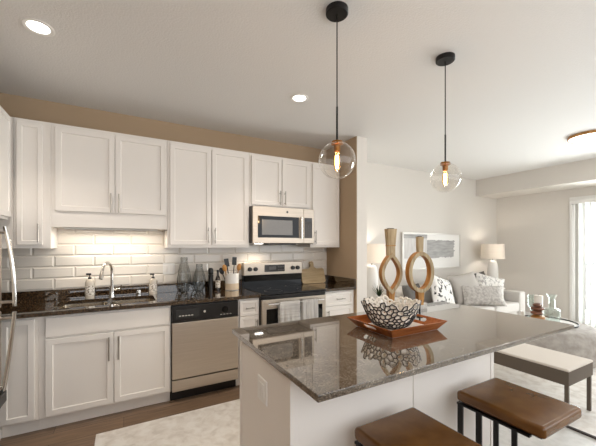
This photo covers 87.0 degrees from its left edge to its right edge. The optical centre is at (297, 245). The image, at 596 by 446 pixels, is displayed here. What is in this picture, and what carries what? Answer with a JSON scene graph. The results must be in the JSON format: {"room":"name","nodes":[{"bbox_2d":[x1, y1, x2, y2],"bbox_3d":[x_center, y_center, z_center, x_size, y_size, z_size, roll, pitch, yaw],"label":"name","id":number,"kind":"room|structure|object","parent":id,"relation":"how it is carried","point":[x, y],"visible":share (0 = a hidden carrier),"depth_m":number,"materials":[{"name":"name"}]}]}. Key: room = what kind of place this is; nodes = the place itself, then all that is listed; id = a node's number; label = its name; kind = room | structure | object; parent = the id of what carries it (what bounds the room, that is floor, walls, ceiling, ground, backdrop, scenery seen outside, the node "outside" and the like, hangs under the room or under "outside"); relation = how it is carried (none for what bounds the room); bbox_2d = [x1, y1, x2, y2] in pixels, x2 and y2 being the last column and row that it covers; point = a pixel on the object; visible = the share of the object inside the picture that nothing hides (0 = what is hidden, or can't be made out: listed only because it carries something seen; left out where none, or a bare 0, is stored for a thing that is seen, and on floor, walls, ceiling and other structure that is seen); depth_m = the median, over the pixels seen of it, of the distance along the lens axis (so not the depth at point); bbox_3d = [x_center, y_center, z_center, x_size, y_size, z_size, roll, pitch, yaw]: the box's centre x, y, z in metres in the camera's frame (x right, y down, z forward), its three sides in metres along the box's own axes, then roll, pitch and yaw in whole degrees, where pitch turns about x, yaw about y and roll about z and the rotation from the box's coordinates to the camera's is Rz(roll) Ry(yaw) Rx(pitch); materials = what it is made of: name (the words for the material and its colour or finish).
{"room":"kitchen","nodes":[
{"label":"kitchen","id":0,"kind":"room"},
{"bbox_2d":[0,92,325,292],"bbox_3d":[-1.425,0.052,3.485,3.990,2.720,0.300,0,0,-29],"label":"wall","id":1,"kind":"structure","parent":0,"point":[16,106],"depth_m":3.23,"materials":[{"name":"beige paint"}]},
{"bbox_2d":[0,117,13,248],"bbox_3d":[-2.628,-0.495,2.462,0.673,1.045,0.298,0,0,-29],"label":"upper cabinet","id":2,"kind":"object","parent":1,"relation":"attached to","point":[10,223],"visible":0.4,"depth_m":2.49,"materials":[{"name":"white paint"}]},
{"bbox_2d":[14,117,56,248],"bbox_3d":[-2.216,-0.495,2.658,0.235,1.045,0.355,0,0,-29],"label":"upper cabinet","id":3,"kind":"object","parent":1,"relation":"attached to","point":[32,138],"visible":0.95,"depth_m":2.54,"materials":[{"name":"white paint"}]},
{"bbox_2d":[51,123,166,230],"bbox_3d":[-1.720,-0.585,2.933,0.897,0.865,0.355,0,0,-29],"label":"upper cabinet","id":4,"kind":"object","parent":1,"relation":"attached to","point":[100,179],"visible":0.99,"depth_m":2.79,"materials":[{"name":"white paint"}]},
{"bbox_2d":[64,228,157,230],"bbox_3d":[-1.709,-0.145,2.916,0.740,0.013,0.060,0,0,-29],"label":"light","id":5,"kind":"object","parent":4,"relation":"attached to","point":[64,228],"visible":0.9,"depth_m":2.87,"materials":[{"name":"white"}]},
{"bbox_2d":[1,228,326,291],"bbox_3d":[-1.301,0.046,3.375,3.876,0.714,0.006,0,0,-29],"label":"tile backsplash","id":6,"kind":"structure","parent":1,"relation":"attached to","point":[52,265],"depth_m":3.10,"materials":[{"name":"white tile"}]},
{"bbox_2d":[163,263,174,273],"bbox_3d":[-1.369,0.250,3.328,0.115,0.115,0.010,0,0,-29],"label":"wall outlet","id":7,"kind":"object","parent":6,"relation":"attached to","point":[168,268],"visible":1,"depth_m":3.33,"materials":[{"name":"white plastic"}]},
{"bbox_2d":[1,230,326,292],"bbox_3d":[-1.303,0.059,3.379,3.880,0.694,0.004,0,0,-29],"label":"backsplash grout","id":8,"kind":"structure","parent":1,"relation":"attached to","point":[74,230],"depth_m":3.16,"materials":[{"name":"beige"}]},
{"bbox_2d":[164,140,248,247],"bbox_3d":[-0.960,-0.495,3.355,0.836,1.045,0.355,0,0,-29],"label":"upper cabinet","id":9,"kind":"object","parent":1,"relation":"attached to","point":[208,187],"visible":0.98,"depth_m":3.21,"materials":[{"name":"white paint"}]},
{"bbox_2d":[249,153,309,208],"bbox_3d":[-0.253,-0.724,3.748,0.779,0.588,0.355,0,0,-29],"label":"upper cabinet","id":10,"kind":"object","parent":1,"relation":"attached to","point":[274,181],"visible":0.93,"depth_m":3.61,"materials":[{"name":"white paint"}]},
{"bbox_2d":[249,206,313,244],"bbox_3d":[-0.232,-0.215,3.711,0.772,0.420,0.433,0,0,-29],"label":"microwave","id":11,"kind":"object","parent":10,"relation":"attached to","point":[267,225],"visible":0.98,"depth_m":3.53,"materials":[{"name":"grey metal"}]},
{"bbox_2d":[298,162,338,246],"bbox_3d":[0.283,-0.495,4.045,0.441,1.045,0.355,0,0,-29],"label":"upper cabinet","id":12,"kind":"object","parent":1,"relation":"attached to","point":[324,190],"visible":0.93,"depth_m":3.93,"materials":[{"name":"white paint"}]},
{"bbox_2d":[0,0,595,179],"bbox_3d":[1.706,-1.367,2.592,8.600,0.120,4.900,0,0,-29],"label":"ceiling","id":13,"kind":"structure","parent":0,"point":[521,79],"depth_m":2.35,"materials":[{"name":"white paint"}]},
{"bbox_2d":[21,18,54,36],"bbox_3d":[-1.556,-1.304,1.883,0.160,0.008,0.160,0,0,-29],"label":"recessed light","id":14,"kind":"object","parent":13,"relation":"in","point":[41,28],"visible":1,"depth_m":1.88,"materials":[{"name":"white plastic"}]},
{"bbox_2d":[291,94,307,102],"bbox_3d":[0.013,-1.304,2.791,0.160,0.008,0.160,0,0,-29],"label":"recessed light","id":15,"kind":"object","parent":13,"relation":"in","point":[299,98],"visible":1,"depth_m":2.79,"materials":[{"name":"white"}]},
{"bbox_2d":[319,1,355,178],"bbox_3d":[0.216,-0.838,1.743,0.204,0.940,0.204,0,0,-29],"label":"pendant lamp","id":16,"kind":"object","parent":13,"relation":"hanging from","point":[336,11],"visible":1,"depth_m":1.74,"materials":[{"name":"black metal"}]},
{"bbox_2d":[331,140,342,152],"bbox_3d":[0.216,-0.548,1.743,0.068,0.062,0.068,0,0,-29],"label":"socket","id":17,"kind":"object","parent":16,"relation":"attached to","point":[336,143],"depth_m":1.73,"materials":[{"name":"gold metal"}]},
{"bbox_2d":[429,52,461,191],"bbox_3d":[1.025,-0.838,2.186,0.204,0.940,0.204,0,0,-29],"label":"pendant lamp","id":18,"kind":"object","parent":13,"relation":"hanging from","point":[444,59],"visible":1,"depth_m":2.18,"materials":[{"name":"black metal"}]},
{"bbox_2d":[440,161,450,170],"bbox_3d":[1.025,-0.548,2.186,0.068,0.062,0.068,0,0,-29],"label":"socket","id":19,"kind":"object","parent":18,"relation":"attached to","point":[445,164],"depth_m":2.17,"materials":[{"name":"gold metal"}]},
{"bbox_2d":[567,130,595,142],"bbox_3d":[3.457,-1.282,3.724,0.400,0.050,0.400,0,0,-29],"label":"flush ceiling light","id":20,"kind":"object","parent":13,"relation":"attached to","point":[586,136],"visible":1,"depth_m":3.71,"materials":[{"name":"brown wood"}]},
{"bbox_2d":[0,385,595,445],"bbox_3d":[1.706,1.472,2.593,8.600,0.120,4.900,0,0,-29],"label":"floor","id":21,"kind":"structure","parent":0,"point":[83,432],"depth_m":2.41,"materials":[{"name":"brown wood"}]},
{"bbox_2d":[0,226,16,407],"bbox_3d":[-2.114,0.641,1.685,0.778,1.543,0.740,0,0,-29],"label":"refrigerator","id":22,"kind":"object","parent":21,"relation":"on","point":[3,393],"visible":1,"depth_m":2.13,"materials":[{"name":"grey metal"}]},
{"bbox_2d":[0,317,39,437],"bbox_3d":[-2.176,0.972,2.540,0.219,0.882,0.595,0,0,-29],"label":"base cabinet","id":23,"kind":"object","parent":21,"relation":"on","point":[19,413],"visible":0.7,"depth_m":2.30,"materials":[{"name":"white paint"}]},
{"bbox_2d":[38,305,170,429],"bbox_3d":[-1.665,0.972,2.802,0.926,0.882,0.632,0,0,-29],"label":"base cabinet","id":24,"kind":"object","parent":21,"relation":"on","point":[91,364],"visible":0.94,"depth_m":2.54,"materials":[{"name":"white paint"}]},
{"bbox_2d":[0,279,260,319],"bbox_3d":[-1.687,0.468,2.796,2.656,0.122,0.628,0,0,-29],"label":"countertop","id":25,"kind":"structure","parent":24,"relation":"on","point":[41,303],"depth_m":2.88,"materials":[{"name":"brown stone"}]},
{"bbox_2d":[85,273,94,298],"bbox_3d":[-1.950,0.381,2.942,0.078,0.235,0.078,0,0,-29],"label":"soap bottle","id":26,"kind":"object","parent":25,"relation":"on","point":[89,284],"visible":1,"depth_m":2.91,"materials":[{"name":"beige ceramic"}]},
{"bbox_2d":[58,298,153,307],"bbox_3d":[-1.682,0.615,2.794,0.770,0.171,0.420,0,0,-29],"label":"sink","id":27,"kind":"object","parent":25,"relation":"in","point":[145,299],"visible":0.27,"depth_m":2.92,"materials":[{"name":"silver metal"}]},
{"bbox_2d":[99,261,121,296],"bbox_3d":[-1.778,0.325,2.927,0.113,0.347,0.259,0,0,13],"label":"faucet","id":28,"kind":"object","parent":25,"relation":"on","point":[111,287],"visible":1,"depth_m":3.00,"materials":[{"name":"silver metal"}]},
{"bbox_2d":[149,273,156,294],"bbox_3d":[-1.478,0.394,3.204,0.078,0.210,0.078,0,0,-29],"label":"soap bottle","id":29,"kind":"object","parent":25,"relation":"on","point":[152,282],"visible":1,"depth_m":3.17,"materials":[{"name":"beige ceramic"}]},
{"bbox_2d":[177,257,190,292],"bbox_3d":[-1.198,0.314,3.303,0.146,0.369,0.130,0,0,-29],"label":"ribbed vase","id":30,"kind":"object","parent":25,"relation":"on","point":[184,276],"visible":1,"depth_m":3.27,"materials":[{"name":"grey glass"}]},
{"bbox_2d":[193,264,205,291],"bbox_3d":[-1.060,0.351,3.379,0.141,0.294,0.126,0,0,-29],"label":"ribbed vase","id":31,"kind":"object","parent":25,"relation":"on","point":[199,280],"visible":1,"depth_m":3.34,"materials":[{"name":"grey glass"}]},
{"bbox_2d":[208,268,212,290],"bbox_3d":[-0.958,0.373,3.447,0.058,0.250,0.058,0,0,-29],"label":"pepper mill","id":32,"kind":"object","parent":25,"relation":"on","point":[210,270],"visible":1,"depth_m":3.42,"materials":[{"name":"black plastic"}]},
{"bbox_2d":[215,270,219,290],"bbox_3d":[-0.882,0.386,3.455,0.055,0.225,0.055,0,0,-29],"label":"oil bottle","id":33,"kind":"object","parent":25,"relation":"on","point":[217,280],"visible":1,"depth_m":3.44,"materials":[{"name":"black glass"}]},
{"bbox_2d":[225,272,238,290],"bbox_3d":[-0.736,0.405,3.502,0.151,0.187,0.151,0,0,-29],"label":"utensil crock","id":34,"kind":"object","parent":25,"relation":"on","point":[231,280],"visible":0.98,"depth_m":3.44,"materials":[{"name":"white ceramic"}]},
{"bbox_2d":[219,268,224,279],"bbox_3d":[-0.822,0.365,3.486,0.107,0.232,0.018,0,0,-24],"label":"ladle","id":35,"kind":"object","parent":34,"relation":"in","point":[221,271],"visible":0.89,"depth_m":3.47,"materials":[{"name":"black plastic"}]},
{"bbox_2d":[224,258,228,273],"bbox_3d":[-0.788,0.314,3.509,0.078,0.330,0.019,0,0,-14],"label":"spatula","id":36,"kind":"object","parent":34,"relation":"in","point":[226,261],"visible":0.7,"depth_m":3.50,"materials":[{"name":"black plastic"}]},
{"bbox_2d":[232,257,236,273],"bbox_3d":[-0.716,0.306,3.538,0.058,0.346,0.016,0,0,-29],"label":"spatula","id":37,"kind":"object","parent":34,"relation":"in","point":[234,259],"visible":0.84,"depth_m":3.54,"materials":[{"name":"black plastic"}]},
{"bbox_2d":[94,399,239,445],"bbox_3d":[-0.192,1.407,2.531,2.480,0.010,0.915,0,0,-29],"label":"runner rug","id":38,"kind":"object","parent":21,"relation":"on","point":[219,424],"visible":0.28,"depth_m":2.36,"materials":[{"name":"beige carpet"}]},
{"bbox_2d":[170,300,237,400],"bbox_3d":[-0.986,0.974,3.168,0.611,0.878,0.621,0,0,-29],"label":"dishwasher","id":39,"kind":"object","parent":21,"relation":"on","point":[204,346],"visible":0.98,"depth_m":2.91,"materials":[{"name":"grey metal"}]},
{"bbox_2d":[236,298,258,385],"bbox_3d":[-0.622,0.972,3.381,0.224,0.882,0.632,0,0,-29],"label":"base cabinet","id":40,"kind":"object","parent":21,"relation":"on","point":[248,309],"visible":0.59,"depth_m":3.13,"materials":[{"name":"white paint"}]},
{"bbox_2d":[242,261,325,324],"bbox_3d":[-0.162,0.800,3.591,0.776,1.185,0.681,0,0,-29],"label":"range","id":41,"kind":"object","parent":21,"relation":"on","point":[276,282],"visible":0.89,"depth_m":3.64,"materials":[{"name":"grey metal"}]},
{"bbox_2d":[244,284,325,295],"bbox_3d":[-0.157,0.504,3.583,0.776,0.023,0.560,0,0,-29],"label":"cooktop","id":42,"kind":"object","parent":41,"relation":"in","point":[263,289],"depth_m":3.48,"materials":[{"name":"black glass"}]},
{"bbox_2d":[278,300,299,322],"bbox_3d":[-0.085,0.746,3.249,0.242,0.334,0.066,0,0,-29],"label":"dish towel","id":43,"kind":"object","parent":41,"relation":"hanging from","point":[288,311],"visible":0.7,"depth_m":3.23,"materials":[{"name":"white fabric"}]},
{"bbox_2d":[300,298,317,319],"bbox_3d":[0.128,0.736,3.368,0.199,0.314,0.065,0,0,-29],"label":"dish towel","id":44,"kind":"object","parent":41,"relation":"hanging from","point":[309,307],"visible":0.73,"depth_m":3.35,"materials":[{"name":"white fabric"}]},
{"bbox_2d":[325,289,353,316],"bbox_3d":[0.356,0.972,3.923,0.443,0.882,0.632,0,0,-29],"label":"base cabinet","id":45,"kind":"object","parent":21,"relation":"on","point":[341,302],"visible":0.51,"depth_m":3.68,"materials":[{"name":"white paint"}]},
{"bbox_2d":[302,275,355,291],"bbox_3d":[0.354,0.468,3.928,0.445,0.122,0.628,0,0,-29],"label":"countertop","id":46,"kind":"structure","parent":45,"relation":"on","point":[332,283],"depth_m":3.88,"materials":[{"name":"brown stone"}]},
{"bbox_2d":[302,261,325,283],"bbox_3d":[0.192,0.356,4.117,0.350,0.286,0.103,0,0,-29],"label":"cutting board","id":47,"kind":"object","parent":46,"relation":"on","point":[311,275],"visible":0.94,"depth_m":4.10,"materials":[{"name":"brown wood"}]},
{"bbox_2d":[240,340,493,445],"bbox_3d":[0.431,0.969,1.872,1.423,0.887,0.642,0,0,-29],"label":"kitchen island","id":48,"kind":"object","parent":21,"relation":"on","point":[274,411],"visible":0.5,"depth_m":1.52,"materials":[{"name":"white paint"}]},
{"bbox_2d":[259,381,263,399],"bbox_3d":[-0.175,0.694,1.503,0.004,0.069,0.064,0,0,-29],"label":"socket","id":49,"kind":"object","parent":48,"relation":"attached to","point":[261,383],"depth_m":1.50,"materials":[{"name":"white plastic"}]},
{"bbox_2d":[258,374,266,406],"bbox_3d":[-0.171,0.694,1.505,0.008,0.113,0.110,0,0,-29],"label":"outlet","id":50,"kind":"object","parent":48,"relation":"attached to","point":[262,380],"depth_m":1.49,"materials":[{"name":"white plastic"}]},
{"bbox_2d":[232,301,573,402],"bbox_3d":[0.668,0.511,1.915,1.903,0.026,0.947,0,0,-29],"label":"island countertop","id":51,"kind":"structure","parent":48,"relation":"on","point":[329,357],"depth_m":1.57,"materials":[{"name":"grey stone"}]},
{"bbox_2d":[379,228,402,301],"bbox_3d":[0.651,0.191,2.207,0.158,0.616,0.052,0,0,-11],"label":"candle holder","id":52,"kind":"object","parent":51,"relation":"on","point":[390,233],"visible":0.92,"depth_m":2.19,"materials":[{"name":"brown wood"}]},
{"bbox_2d":[347,311,446,337],"bbox_3d":[0.589,0.471,1.893,0.457,0.054,0.370,0,0,-29],"label":"serving tray","id":53,"kind":"object","parent":51,"relation":"on","point":[417,326],"visible":0.73,"depth_m":1.82,"materials":[{"name":"brown wood"}]},
{"bbox_2d":[361,295,421,328],"bbox_3d":[0.556,0.401,1.884,0.348,0.172,0.346,0,0,17],"label":"bowl","id":54,"kind":"object","parent":53,"relation":"on","point":[404,316],"visible":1,"depth_m":1.79,"materials":[{"name":"white ceramic"}]},
{"bbox_2d":[405,236,433,316],"bbox_3d":[0.847,0.218,2.183,0.192,0.560,0.050,0,0,-11],"label":"candle holder","id":55,"kind":"object","parent":51,"relation":"on","point":[419,292],"visible":0.91,"depth_m":2.17,"materials":[{"name":"brown wood"}]},
{"bbox_2d":[354,407,481,445],"bbox_3d":[0.479,1.081,1.214,0.356,0.662,0.396,0,0,-29],"label":"bar stool","id":56,"kind":"object","parent":21,"relation":"on","point":[411,426],"visible":1,"depth_m":1.26,"materials":[{"name":"brown leather"}]},
{"bbox_2d":[379,284,524,314],"bbox_3d":[2.551,1.042,5.131,2.520,0.740,0.920,0,0,-29],"label":"sofa","id":57,"kind":"object","parent":21,"relation":"on","point":[514,300],"visible":0.12,"depth_m":5.12,"materials":[{"name":"white fabric"}]},
{"bbox_2d":[402,283,424,301],"bbox_3d":[1.737,0.782,4.702,0.461,0.380,0.190,0,0,-38],"label":"throw pillow","id":58,"kind":"object","parent":57,"relation":"on","point":[407,291],"visible":0.33,"depth_m":4.59,"materials":[{"name":"grey fabric"}]},
{"bbox_2d":[396,288,431,302],"bbox_3d":[1.829,0.825,4.948,0.708,0.295,0.180,0,0,-29],"label":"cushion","id":59,"kind":"object","parent":57,"relation":"on","point":[427,295],"depth_m":4.94,"materials":[{"name":"white fabric"}]},
{"bbox_2d":[430,275,454,303],"bbox_3d":[2.255,0.728,4.921,0.705,0.611,0.239,0,0,-33],"label":"throw pillow","id":60,"kind":"object","parent":57,"relation":"on","point":[441,289],"visible":0.75,"depth_m":4.82,"materials":[{"name":"white fabric"}]},
{"bbox_2d":[447,272,478,304],"bbox_3d":[2.785,0.723,5.204,0.585,0.556,0.242,0,0,-12],"label":"throw pillow","id":61,"kind":"object","parent":57,"relation":"on","point":[468,279],"visible":0.62,"depth_m":5.16,"materials":[{"name":"grey fabric"}]},
{"bbox_2d":[455,301,494,310],"bbox_3d":[2.599,1.038,5.044,0.712,0.160,0.720,0,0,-29],"label":"seat cushion","id":62,"kind":"object","parent":57,"relation":"on","point":[487,307],"depth_m":4.90,"materials":[{"name":"white fabric"}]},
{"bbox_2d":[460,285,506,306],"bbox_3d":[2.959,0.807,5.014,0.644,0.306,0.208,0,0,5],"label":"throw pillow","id":63,"kind":"object","parent":57,"relation":"on","point":[473,295],"visible":1,"depth_m":4.96,"materials":[{"name":"fabric"}]},
{"bbox_2d":[476,272,504,296],"bbox_3d":[3.309,0.733,5.414,0.605,0.527,0.206,0,0,1],"label":"throw pillow","id":64,"kind":"object","parent":57,"relation":"on","point":[482,280],"visible":0.46,"depth_m":5.39,"materials":[{"name":"white fabric"}]},
{"bbox_2d":[487,301,518,312],"bbox_3d":[3.229,1.038,5.393,0.712,0.160,0.720,0,0,-29],"label":"seat cushion","id":65,"kind":"object","parent":57,"relation":"on","point":[512,306],"depth_m":5.12,"materials":[{"name":"white fabric"}]},
{"bbox_2d":[457,378,581,445],"bbox_3d":[1.069,1.081,1.541,0.356,0.662,0.396,0,0,-29],"label":"bar stool","id":66,"kind":"object","parent":21,"relation":"on","point":[527,412],"visible":1,"depth_m":1.50,"materials":[{"name":"brown leather"}]},
{"bbox_2d":[494,363,595,439],"bbox_3d":[3.356,1.406,3.428,3.205,0.013,2.760,0,0,-29],"label":"area rug","id":67,"kind":"object","parent":21,"relation":"on","point":[585,425],"visible":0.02,"depth_m":3.02,"materials":[{"name":"grey carpet"}]},
{"bbox_2d":[494,343,592,410],"bbox_3d":[2.052,1.183,2.979,0.454,0.432,1.004,0,0,-29],"label":"bench","id":68,"kind":"object","parent":67,"relation":"on","point":[565,369],"visible":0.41,"depth_m":2.65,"materials":[{"name":"brown fabric"}]},
{"bbox_2d":[526,320,595,367],"bbox_3d":[3.138,1.188,3.970,1.070,0.425,1.070,0,0,-29],"label":"carpet","id":69,"kind":"object","parent":67,"relation":"on","point":[580,341],"visible":0.25,"depth_m":3.48,"materials":[{"name":"beige carpet"}]},
{"bbox_2d":[525,315,578,327],"bbox_3d":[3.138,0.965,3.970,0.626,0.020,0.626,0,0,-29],"label":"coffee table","id":70,"kind":"object","parent":69,"relation":"on","point":[576,325],"visible":0.38,"depth_m":4.03,"materials":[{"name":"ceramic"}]},
{"bbox_2d":[531,314,545,319],"bbox_3d":[3.024,0.920,3.967,0.190,0.095,0.139,0,0,-29],"label":"stacked stones","id":71,"kind":"object","parent":70,"relation":"on","point":[533,315],"visible":0.52,"depth_m":3.92},
{"bbox_2d":[530,310,543,314],"bbox_3d":[3.019,0.850,3.961,0.178,0.055,0.136,0,0,-29],"label":"stacked stones","id":72,"kind":"object","parent":71,"relation":"on","point":[534,312],"visible":0.85,"depth_m":3.91},
{"bbox_2d":[530,306,544,310],"bbox_3d":[3.026,0.800,3.968,0.144,0.052,0.143,0,0,-29],"label":"stacked stones","id":73,"kind":"object","parent":72,"relation":"on","point":[532,307],"visible":0.9,"depth_m":3.92},
{"bbox_2d":[532,303,541,306],"bbox_3d":[3.028,0.755,3.965,0.131,0.046,0.101,0,0,-29],"label":"stacked stones","id":74,"kind":"object","parent":73,"relation":"on","point":[533,304],"visible":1,"depth_m":3.93},
{"bbox_2d":[534,294,542,306],"bbox_3d":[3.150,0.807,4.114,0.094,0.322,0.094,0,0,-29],"label":"pillar candle","id":75,"kind":"object","parent":74,"relation":"on","point":[538,298],"visible":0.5,"depth_m":4.08,"materials":[{"name":"white wax"}]},
{"bbox_3d":[1.103,1.113,4.659,0.420,0.601,0.420,0,0,-29],"label":"end table","id":76,"kind":"object","parent":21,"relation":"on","visible":0},
{"bbox_2d":[367,244,385,298],"bbox_3d":[1.106,0.397,4.705,0.410,0.832,0.410,0,0,-29],"label":"table lamp","id":77,"kind":"object","parent":76,"relation":"on","point":[376,253],"visible":0.59,"depth_m":4.61,"materials":[{"name":"white ceramic"}]},
{"bbox_2d":[375,284,384,301],"bbox_3d":[1.167,0.682,4.523,0.181,0.261,0.212,0,0,30],"label":"potted plant","id":78,"kind":"object","parent":76,"relation":"on","point":[378,293],"visible":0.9,"depth_m":4.50,"materials":[{"name":"green plant"}]},
{"bbox_3d":[3.772,1.113,6.083,0.420,0.601,0.420,0,0,-29],"label":"end table","id":79,"kind":"object","parent":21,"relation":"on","visible":0},
{"bbox_2d":[481,244,504,277],"bbox_3d":[3.772,0.397,6.083,0.410,0.832,0.410,0,0,-29],"label":"table lamp","id":80,"kind":"object","parent":79,"relation":"on","point":[488,251],"visible":0.78,"depth_m":5.97,"materials":[{"name":"white ceramic"}]},
{"bbox_2d":[326,136,366,312],"bbox_3d":[0.545,0.052,4.213,0.162,2.720,0.940,0,0,-29],"label":"wall","id":81,"kind":"structure","parent":0,"point":[341,260],"depth_m":3.84,"materials":[{"name":"beige paint"}]},
{"bbox_2d":[367,162,496,306],"bbox_3d":[2.349,0.052,5.694,4.428,2.720,0.100,0,0,-29],"label":"wall","id":82,"kind":"structure","parent":0,"point":[401,199],"depth_m":5.62,"materials":[{"name":"white paint"}]},
{"bbox_2d":[401,232,460,270],"bbox_3d":[2.431,0.105,5.662,1.565,0.645,0.034,0,0,-29],"label":"framed art","id":83,"kind":"object","parent":82,"relation":"attached to","point":[444,249],"visible":0.95,"depth_m":5.68,"materials":[{"name":"silver metal"}]},
{"bbox_2d":[476,158,595,198],"bbox_3d":[5.067,-1.147,4.400,0.730,0.320,4.800,0,0,-29],"label":"beam","id":84,"kind":"structure","parent":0,"point":[579,174],"depth_m":5.39,"materials":[{"name":"white paint"}]},
{"bbox_2d":[497,186,595,319],"bbox_3d":[5.438,0.052,4.606,0.120,2.720,4.800,0,0,-29],"label":"wall","id":85,"kind":"structure","parent":0,"point":[533,229],"depth_m":6.01,"materials":[{"name":"white paint"}]},
{"bbox_2d":[525,312,567,319],"bbox_3d":[4.513,1.363,6.134,0.014,0.100,1.230,0,0,-29],"label":"baseboard","id":86,"kind":"structure","parent":85,"relation":"attached to","point":[526,313],"depth_m":5.88,"materials":[{"name":"white wood"}]},
{"bbox_2d":[569,195,595,320],"bbox_3d":[5.292,0.285,4.722,0.022,2.255,1.945,0,0,-29],"label":"trim","id":87,"kind":"structure","parent":85,"relation":"attached to","point":[589,196],"depth_m":5.54,"materials":[{"name":"white"}]},
{"bbox_2d":[570,198,595,327],"bbox_3d":[5.238,0.302,4.723,0.057,2.160,1.840,0,0,-29],"label":"vertical blind","id":88,"kind":"object","parent":85,"relation":"attached to","point":[589,201],"visible":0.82,"depth_m":5.34,"materials":[{"name":"white plastic"}]},
{"bbox_2d":[573,202,593,326],"bbox_3d":[5.351,0.312,4.763,0.100,2.200,1.860,0,0,-29],"label":"door","id":89,"kind":"structure","parent":85,"relation":"in","point":[586,204],"depth_m":5.48,"materials":[{"name":"white"}]},
{"bbox_3d":[6.193,1.538,4.967,1.550,0.150,7.500,0,0,-29],"label":"floor","id":90,"kind":"structure","parent":0,"visible":0},
{"bbox_2d":[585,262,593,310],"bbox_3d":[6.695,0.912,5.361,0.050,1.100,6.700,0,0,-29],"label":"balcony railing","id":91,"kind":"object","parent":90,"relation":"on","point":[586,263],"visible":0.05,"depth_m":6.55,"materials":[{"name":"grey metal"}]},
{"bbox_3d":[-1.937,0.052,0.399,0.100,2.720,4.600,0,0,-29],"label":"wall","id":92,"kind":"structure","parent":0,"visible":0},
{"bbox_2d":[0,106,10,219],"bbox_3d":[-2.257,-0.608,1.831,0.705,0.820,1.115,0,0,-29],"label":"upper cabinet","id":93,"kind":"object","parent":92,"relation":"attached to","point":[5,119],"visible":1,"depth_m":2.37,"materials":[{"name":"white paint"}]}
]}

